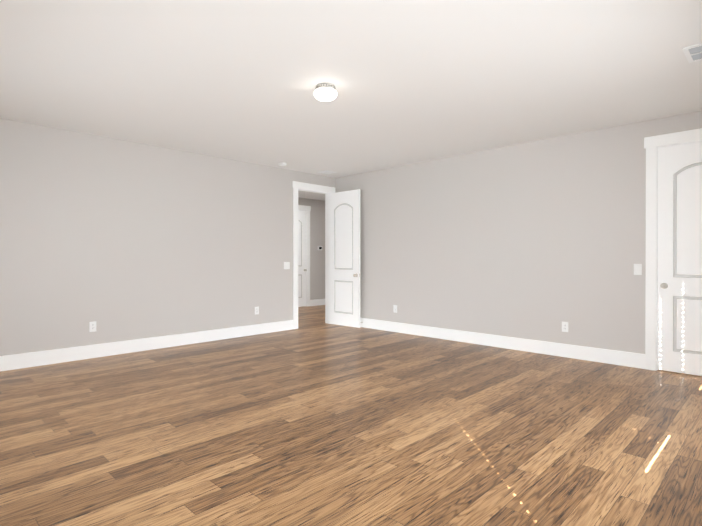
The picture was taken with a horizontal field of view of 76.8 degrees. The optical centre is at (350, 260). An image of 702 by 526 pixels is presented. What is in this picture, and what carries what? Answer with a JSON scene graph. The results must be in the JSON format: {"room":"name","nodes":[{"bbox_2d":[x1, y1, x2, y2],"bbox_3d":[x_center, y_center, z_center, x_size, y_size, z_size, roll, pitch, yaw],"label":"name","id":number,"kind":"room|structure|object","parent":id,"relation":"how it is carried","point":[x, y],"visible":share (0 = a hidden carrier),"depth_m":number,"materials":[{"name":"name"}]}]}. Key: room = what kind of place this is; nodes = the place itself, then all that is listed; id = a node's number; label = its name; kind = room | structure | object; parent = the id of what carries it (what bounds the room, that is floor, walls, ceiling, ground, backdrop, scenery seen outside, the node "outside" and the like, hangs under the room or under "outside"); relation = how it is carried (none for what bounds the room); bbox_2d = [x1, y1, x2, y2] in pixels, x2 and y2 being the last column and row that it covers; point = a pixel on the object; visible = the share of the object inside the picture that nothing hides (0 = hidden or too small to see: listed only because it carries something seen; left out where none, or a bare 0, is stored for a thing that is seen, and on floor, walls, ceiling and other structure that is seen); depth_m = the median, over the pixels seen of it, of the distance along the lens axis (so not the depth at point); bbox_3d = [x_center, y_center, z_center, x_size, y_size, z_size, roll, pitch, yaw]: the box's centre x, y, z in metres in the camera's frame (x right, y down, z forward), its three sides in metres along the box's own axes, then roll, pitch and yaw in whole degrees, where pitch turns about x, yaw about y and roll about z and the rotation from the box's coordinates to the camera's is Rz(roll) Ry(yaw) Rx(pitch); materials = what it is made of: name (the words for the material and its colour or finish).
{"room":"empty bedroom","nodes":[
{"label":"empty bedroom","id":0,"kind":"room"},
{"bbox_2d":[0,118,335,355],"bbox_3d":[-2.650,-0.171,6.047,0.120,2.740,6.620,0,0,44],"label":"wall","id":1,"kind":"structure","parent":0,"point":[116,240],"depth_m":5.75,"materials":[{"name":"grey paint"}]},
{"bbox_2d":[89,321,95,331],"bbox_3d":[-3.164,0.817,5.434,0.008,0.124,0.076,0,0,44],"label":"electrical outlet","id":2,"kind":"object","parent":1,"relation":"attached to","point":[92,326],"visible":1,"depth_m":5.43,"materials":[{"name":"white plastic"}]},
{"bbox_2d":[0,320,293,370],"bbox_3d":[-2.902,1.118,5.698,0.016,0.165,5.461,0,0,44],"label":"baseboard","id":3,"kind":"structure","parent":1,"relation":"attached to","point":[62,355],"depth_m":5.74,"materials":[{"name":"white wood"}]},
{"bbox_2d":[255,306,258,314],"bbox_3d":[-1.512,0.810,7.120,0.008,0.124,0.076,0,0,44],"label":"electrical outlet","id":4,"kind":"object","parent":1,"relation":"attached to","point":[256,310],"visible":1,"depth_m":7.12,"materials":[{"name":"white plastic"}]},
{"bbox_2d":[284,262,289,268],"bbox_3d":[-1.091,0.094,7.544,0.012,0.124,0.122,0,0,44],"label":"double light switch","id":5,"kind":"object","parent":1,"relation":"attached to","point":[286,265],"visible":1,"depth_m":7.54,"materials":[{"name":"white plastic"}]},
{"bbox_2d":[293,181,334,328],"bbox_3d":[-0.701,-0.085,8.036,0.164,2.554,1.000,0,0,44],"label":"door frame","id":6,"kind":"structure","parent":1,"relation":"attached to","point":[313,188],"depth_m":7.78,"materials":[{"name":"white wood"}]},
{"bbox_2d":[329,189,360,327],"bbox_3d":[-0.124,-0.027,7.988,0.762,2.414,0.179,0,0,43],"label":"open door","id":7,"kind":"structure","parent":1,"relation":"in","point":[344,258],"depth_m":7.96,"materials":[{"name":"painted wood"},{"name":"brushed nickel"}]},
{"bbox_2d":[298,197,324,299],"bbox_3d":[-2.050,-0.186,10.373,0.120,2.740,5.600,0,0,44],"label":"wall","id":8,"kind":"structure","parent":0,"point":[317,257],"depth_m":11.47,"materials":[{"name":"grey paint"}]},
{"bbox_2d":[298,210,306,306],"bbox_3d":[-1.408,-0.038,10.974,0.179,2.414,0.762,0,0,44],"label":"hall door","id":9,"kind":"structure","parent":8,"relation":"in","point":[302,269],"depth_m":11.13,"materials":[{"name":"white wood"}]},
{"bbox_2d":[298,205,310,306],"bbox_3d":[-1.426,-0.096,10.995,0.142,2.554,1.000,0,0,44],"label":"door frame","id":10,"kind":"structure","parent":8,"relation":"attached to","point":[307,209],"depth_m":11.24,"materials":[{"name":"white wood"}]},
{"bbox_2d":[310,299,324,305],"bbox_3d":[-0.549,1.096,11.809,0.020,0.165,1.416,0,0,44],"label":"baseboard","id":11,"kind":"structure","parent":8,"relation":"attached to","point":[315,302],"depth_m":11.46,"materials":[{"name":"white wood"}]},
{"bbox_2d":[0,305,701,525],"bbox_3d":[-0.123,1.250,5.759,9.340,0.100,9.740,0,0,44],"label":"floor","id":12,"kind":"structure","parent":0,"point":[314,419],"depth_m":3.02,"materials":[{"name":"brown wood"}]},
{"bbox_2d":[0,0,701,200],"bbox_3d":[-0.123,-1.589,5.749,9.340,0.100,9.740,0,0,44],"label":"ceiling","id":13,"kind":"structure","parent":0,"point":[415,81],"depth_m":3.64,"materials":[{"name":"white paint"}]},
{"bbox_2d":[314,83,336,101],"bbox_3d":[-0.225,-1.472,3.917,0.206,0.122,0.206,0,0,44],"label":"lamp","id":14,"kind":"object","parent":13,"relation":"attached to","point":[325,92],"visible":1,"depth_m":3.85,"materials":[{"name":"white glass"}]},
{"bbox_2d":[317,170,336,173],"bbox_3d":[-0.415,-1.543,7.786,0.250,0.008,0.250,0,0,44],"label":"ceiling vent","id":15,"kind":"object","parent":13,"relation":"in","point":[327,172],"visible":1,"depth_m":7.79,"materials":[{"name":"white"}]},
{"bbox_2d":[682,43,701,62],"bbox_3d":[2.682,-1.526,3.139,0.500,0.008,0.320,0,0,44],"label":"ceiling vent","id":16,"kind":"object","parent":13,"relation":"in","point":[692,53],"visible":0.94,"depth_m":3.26,"materials":[{"name":"white metal"}]},
{"bbox_2d":[336,111,701,353],"bbox_3d":[2.072,-0.171,6.136,6.740,2.740,0.120,0,0,44],"label":"wall","id":17,"kind":"structure","parent":0,"point":[541,240],"depth_m":5.88,"materials":[{"name":"grey paint"}]},
{"bbox_2d":[393,305,396,312],"bbox_3d":[0.735,0.810,7.361,0.076,0.124,0.008,0,0,44],"label":"electrical outlet","id":18,"kind":"object","parent":17,"relation":"attached to","point":[395,308],"visible":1,"depth_m":7.36,"materials":[{"name":"white plastic"}]},
{"bbox_2d":[360,318,644,368],"bbox_3d":[1.476,1.115,6.628,4.966,0.165,0.020,0,0,44],"label":"baseboard","id":19,"kind":"structure","parent":17,"relation":"attached to","point":[629,359],"depth_m":5.88,"materials":[{"name":"white wood"}]},
{"bbox_2d":[562,322,567,331],"bbox_3d":[2.649,0.827,5.485,0.076,0.124,0.008,0,0,44],"label":"electrical outlet","id":20,"kind":"object","parent":17,"relation":"attached to","point":[564,326],"visible":1,"depth_m":5.48,"materials":[{"name":"white plastic"}]},
{"bbox_2d":[634,264,641,274],"bbox_3d":[3.197,0.103,4.942,0.076,0.124,0.012,0,0,44],"label":"light switch","id":21,"kind":"object","parent":17,"relation":"attached to","point":[637,269],"visible":1,"depth_m":4.94,"materials":[{"name":"white plastic"}]},
{"bbox_2d":[644,128,701,370],"bbox_3d":[3.636,-0.072,4.589,1.000,2.554,0.142,0,0,44],"label":"door frame","id":22,"kind":"structure","parent":17,"relation":"attached to","point":[652,144],"depth_m":4.83,"materials":[{"name":"white wood"}]},
{"bbox_2d":[657,141,701,375],"bbox_3d":[3.618,-0.014,4.568,0.762,2.414,0.179,0,0,44],"label":"closed door","id":23,"kind":"structure","parent":17,"relation":"in","point":[679,321],"depth_m":4.68,"materials":[{"name":"painted wood"},{"name":"brushed nickel"}]}
]}

